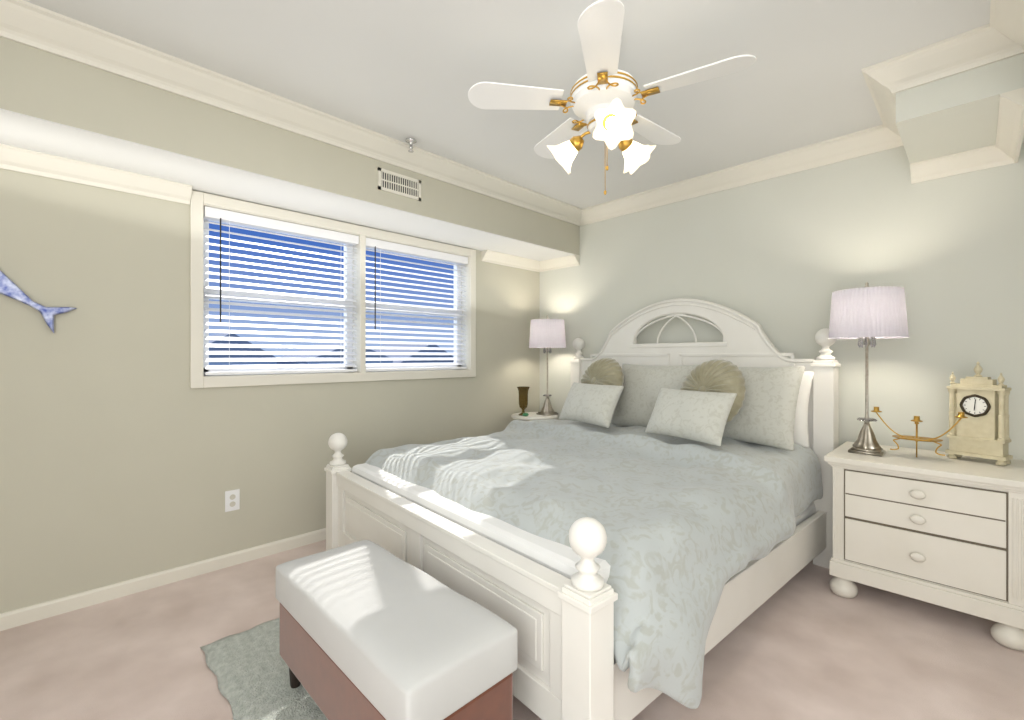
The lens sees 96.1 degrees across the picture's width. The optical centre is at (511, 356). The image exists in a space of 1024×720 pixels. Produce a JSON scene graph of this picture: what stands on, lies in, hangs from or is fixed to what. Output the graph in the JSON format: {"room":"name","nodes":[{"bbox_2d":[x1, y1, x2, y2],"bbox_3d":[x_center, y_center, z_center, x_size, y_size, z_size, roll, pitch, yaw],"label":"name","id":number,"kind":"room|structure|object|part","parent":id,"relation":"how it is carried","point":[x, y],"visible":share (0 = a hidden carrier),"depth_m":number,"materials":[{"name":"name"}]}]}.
{"room":"bedroom","nodes":[
{"label":"bedroom","id":0,"kind":"room"},
{"bbox_2d":[0,169,539,613],"bbox_3d":[-1.409,-0.042,2.884,4.554,2.443,0.160,0,0,-45],"label":"wall","id":1,"kind":"structure","parent":0,"point":[127,452],"depth_m":2.32,"materials":[{"name":"paint"}]},
{"bbox_2d":[0,270,76,332],"bbox_3d":[-2.288,-0.374,1.881,0.737,0.541,0.022,0,0,-45],"label":"art","id":2,"kind":"object","parent":1,"relation":"attached to","point":[10,288],"visible":0.98,"depth_m":2.02,"materials":[{"name":"metal"}]},
{"bbox_2d":[0,528,325,630],"bbox_3d":[-1.348,1.145,2.822,4.554,0.070,0.014,0,0,-45],"label":"baseboard","id":3,"kind":"structure","parent":1,"relation":"attached to","point":[33,613],"depth_m":2.31,"materials":[{"name":"paint"}]},
{"bbox_2d":[225,489,239,511],"bbox_3d":[-1.579,0.815,2.598,0.072,0.116,0.007,0,0,-45],"label":"electrical outlet plate","id":4,"kind":"object","parent":1,"relation":"attached to","point":[232,500],"visible":1,"depth_m":2.60,"materials":[{"name":"plastic"}]},
{"bbox_2d":[0,144,579,271],"bbox_3d":[-1.185,-0.853,2.657,4.554,0.088,0.477,0,0,-45],"label":"crown molding","id":5,"kind":"structure","parent":1,"relation":"attached to","point":[21,160],"depth_m":2.22,"materials":[{"name":"paint"}]},
{"bbox_2d":[190,190,475,387],"bbox_3d":[-1.068,-0.357,3.209,1.984,1.058,0.178,0,0,-45],"label":"window","id":6,"kind":"structure","parent":1,"relation":"in","point":[220,209],"depth_m":2.99,"materials":[{"name":"paint"}]},
{"bbox_3d":[-1.293,-0.479,2.895,0.945,0.582,0.008,0,0,-45],"label":"blind cord","id":7,"kind":"part","parent":6,"relation":"part of","materials":[{"name":"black plastic"}]},
{"bbox_3d":[-1.103,-0.357,3.244,1.860,0.934,0.060,0,0,-45],"label":"window sash","id":8,"kind":"part","parent":6,"relation":"part of","materials":[{"name":"white wood"}]},
{"bbox_2d":[24,0,990,208],"bbox_3d":[0.023,-1.323,1.437,4.874,0.120,4.231,0,0,-45],"label":"ceiling","id":9,"kind":"structure","parent":0,"point":[403,70],"depth_m":1.96,"materials":[{"name":"paint"}]},
{"bbox_2d":[0,37,579,254],"bbox_3d":[-1.185,-1.080,2.657,4.554,0.366,0.477,0,0,-45],"label":"soffit beam","id":10,"kind":"structure","parent":9,"relation":"attached to","point":[38,83],"depth_m":2.15,"materials":[{"name":"paint"}]},
{"bbox_2d":[0,108,573,260],"bbox_3d":[-1.186,-0.895,2.657,4.553,0.004,0.475,0,0,-45],"label":"soffit underside","id":11,"kind":"structure","parent":10,"relation":"attached to","point":[24,131],"depth_m":2.39,"materials":[{"name":"paint"}]},
{"bbox_2d":[0,0,586,225],"bbox_3d":[-0.981,-1.209,2.451,4.554,0.108,0.105,0,0,-45],"label":"crown molding","id":12,"kind":"structure","parent":10,"relation":"attached to","point":[21,21],"depth_m":2.13,"materials":[{"name":"paint"}]},
{"bbox_2d":[378,167,420,200],"bbox_3d":[-0.684,-1.048,2.812,0.295,0.127,0.008,0,0,-45],"label":"air vent grille","id":13,"kind":"object","parent":10,"relation":"attached to","point":[398,184],"visible":1,"depth_m":2.81,"materials":[{"name":"metal"}]},
{"bbox_2d":[405,138,415,152],"bbox_3d":[-0.590,-1.228,2.686,0.064,0.067,0.064,0,0,-45],"label":"sprinkler","id":14,"kind":"object","parent":9,"relation":"attached to","point":[411,141],"visible":1,"depth_m":2.68,"materials":[{"name":"silver metal"}]},
{"bbox_2d":[468,0,755,194],"bbox_3d":[0.395,-0.959,1.843,0.994,0.607,1.023,0,0,-45],"label":"ceiling fan","id":15,"kind":"object","parent":9,"relation":"hanging from","point":[605,90],"visible":1,"depth_m":1.73,"materials":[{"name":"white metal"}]},
{"bbox_3d":[0.363,-0.821,1.841,0.433,0.142,0.433,0,0,-45],"label":"glass","id":16,"kind":"part","parent":15,"relation":"part of","materials":[{"name":"white glass"}]},
{"bbox_2d":[896,53,1023,163],"bbox_3d":[2.351,-1.144,1.835,0.684,0.238,1.200,0,0,-45],"label":"ceiling soffit","id":17,"kind":"structure","parent":9,"relation":"attached to","point":[954,114],"depth_m":1.97,"materials":[{"name":"paint"}]},
{"bbox_2d":[910,87,1023,183],"bbox_3d":[2.067,-0.981,2.123,0.684,0.088,0.390,0,0,-45],"label":"crown molding","id":18,"kind":"structure","parent":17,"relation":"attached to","point":[1004,149],"depth_m":2.25,"materials":[{"name":"paint"}]},
{"bbox_2d":[972,0,1023,68],"bbox_3d":[0.538,-1.209,0.430,3.870,0.108,0.134,0,0,-45],"label":"crown molding","id":19,"kind":"structure","parent":9,"relation":"attached to","point":[999,36],"depth_m":1.75,"materials":[{"name":"paint"}]},
{"bbox_2d":[0,540,1023,719],"bbox_3d":[0.023,1.240,1.437,4.874,0.120,4.231,0,0,-45],"label":"floor","id":20,"kind":"structure","parent":0,"point":[805,643],"depth_m":1.79,"materials":[{"name":"carpet"}]},
{"bbox_2d":[200,618,327,719],"bbox_3d":[-0.503,1.167,1.486,0.567,0.026,1.592,0,0,-45],"label":"rug","id":21,"kind":"object","parent":20,"relation":"on","point":[249,669],"visible":0.38,"depth_m":1.65,"materials":[{"name":"grey carpet"}]},
{"bbox_2d":[276,540,517,719],"bbox_3d":[-0.408,0.936,1.436,0.350,0.437,0.865,0,0,-45],"label":"bench","id":22,"kind":"object","parent":21,"relation":"on","point":[370,630],"visible":1,"depth_m":1.25,"materials":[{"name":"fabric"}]},
{"bbox_2d":[511,412,557,420],"bbox_3d":[0.198,0.846,4.029,0.410,0.667,0.410,0,0,-45],"label":"side table","id":23,"kind":"object","parent":20,"relation":"on","point":[531,416],"visible":0.27,"depth_m":3.90,"materials":[{"name":"white paint"}]},
{"bbox_2d":[517,386,529,415],"bbox_3d":[0.107,0.389,3.972,0.126,0.245,0.151,0,0,-45],"label":"vase","id":24,"kind":"object","parent":23,"relation":"on","point":[523,396],"visible":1,"depth_m":3.95,"materials":[{"name":"brown glass"}]},
{"bbox_2d":[529,315,565,415],"bbox_3d":[0.311,0.075,4.036,0.327,0.872,0.327,0,0,-45],"label":"lamp","id":25,"kind":"object","parent":23,"relation":"on","point":[547,333],"visible":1,"depth_m":3.92,"materials":[{"name":"white fabric"}]},
{"bbox_3d":[0.311,-0.196,4.036,0.327,0.243,0.327,0,0,-45],"label":"lamp shade","id":26,"kind":"part","parent":25,"relation":"part of","materials":[{"name":"fabric"}]},
{"bbox_2d":[324,298,840,719],"bbox_3d":[0.392,0.385,2.614,2.196,1.590,2.152,0,0,-41],"label":"bed","id":27,"kind":"object","parent":20,"relation":"on","point":[634,531],"visible":0.98,"depth_m":1.97,"materials":[{"name":"white paint"}]},
{"bbox_2d":[341,415,822,708],"bbox_3d":[0.376,0.732,2.602,1.931,0.576,2.160,0,0,-41],"label":"comforter","id":28,"kind":"object","parent":27,"relation":"on","point":[698,532],"depth_m":1.84,"materials":[{"name":"grey fabric"}]},
{"bbox_2d":[824,441,1023,650],"bbox_3d":[1.984,0.836,2.220,0.567,0.686,0.695,0,0,-45],"label":"nightstand","id":29,"kind":"object","parent":20,"relation":"on","point":[930,526],"visible":0.98,"depth_m":2.02,"materials":[{"name":"white wood"}]},
{"bbox_2d":[828,282,908,455],"bbox_3d":[1.815,0.056,2.352,0.327,0.872,0.327,0,0,-45],"label":"lamp","id":30,"kind":"object","parent":29,"relation":"on","point":[866,312],"visible":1,"depth_m":2.26,"materials":[{"name":"white fabric"}]},
{"bbox_3d":[1.815,-0.214,2.352,0.327,0.243,0.327,0,0,-45],"label":"lamp shade","id":31,"kind":"part","parent":30,"relation":"part of","materials":[{"name":"fabric"}]},
{"bbox_2d":[871,407,967,456],"bbox_3d":[1.970,0.376,2.239,0.117,0.233,0.356,0,0,-45],"label":"candelabra","id":32,"kind":"object","parent":29,"relation":"on","point":[917,420],"visible":1,"depth_m":2.23,"materials":[{"name":"gold metal"}]},
{"bbox_2d":[945,362,1012,465],"bbox_3d":[2.189,0.258,2.160,0.100,0.468,0.205,0,0,-31],"label":"mantel clock","id":33,"kind":"object","parent":29,"relation":"on","point":[982,429],"visible":1,"depth_m":2.12,"materials":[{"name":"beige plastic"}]},
{"bbox_2d":[540,143,1023,459],"bbox_3d":[1.698,-0.042,3.095,0.160,2.443,4.231,0,0,-45],"label":"wall","id":34,"kind":"structure","parent":0,"point":[780,260],"depth_m":2.70,"materials":[{"name":"paint"}]},
{"bbox_2d":[584,128,903,223],"bbox_3d":[1.392,-1.209,3.217,0.105,0.108,2.114,0,0,-45],"label":"crown molding","id":35,"kind":"structure","parent":34,"relation":"attached to","point":[860,143],"depth_m":3.04,"materials":[{"name":"paint"}]},
{"bbox_2d":[862,54,911,147],"bbox_3d":[1.820,-1.209,2.217,0.675,0.108,0.121,0,0,-45],"label":"crown molding","id":36,"kind":"structure","parent":34,"relation":"attached to","point":[887,78],"depth_m":2.06,"materials":[{"name":"paint"}]},
{"label":"outside","id":37,"kind":"structure","parent":0,"visible":0},
{"bbox_3d":[-107.968,10.280,180.163,700.000,0.200,392.000,0,0,-45],"label":"ground","id":38,"kind":"structure","parent":37,"visible":0},
{"bbox_2d":[209,362,276,364],"bbox_3d":[-30.182,5.238,47.152,8.086,9.884,10.397,0,0,-45],"label":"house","id":39,"kind":"structure","parent":38,"relation":"on","point":[276,363],"depth_m":44.18,"materials":[{"name":"white"}]},
{"bbox_2d":[209,333,453,362],"bbox_3d":[-11.581,-0.834,60.265,80.926,3.341,18.530,0,0,-45],"label":"roofs","id":40,"kind":"structure","parent":39,"relation":"on","point":[318,350],"depth_m":49.91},
{"bbox_2d":[277,361,392,364],"bbox_3d":[-20.218,5.272,52.054,9.407,9.817,9.740,0,0,-45],"label":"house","id":41,"kind":"structure","parent":38,"relation":"on","point":[291,362],"depth_m":47.37,"materials":[{"name":"white"}]}
]}

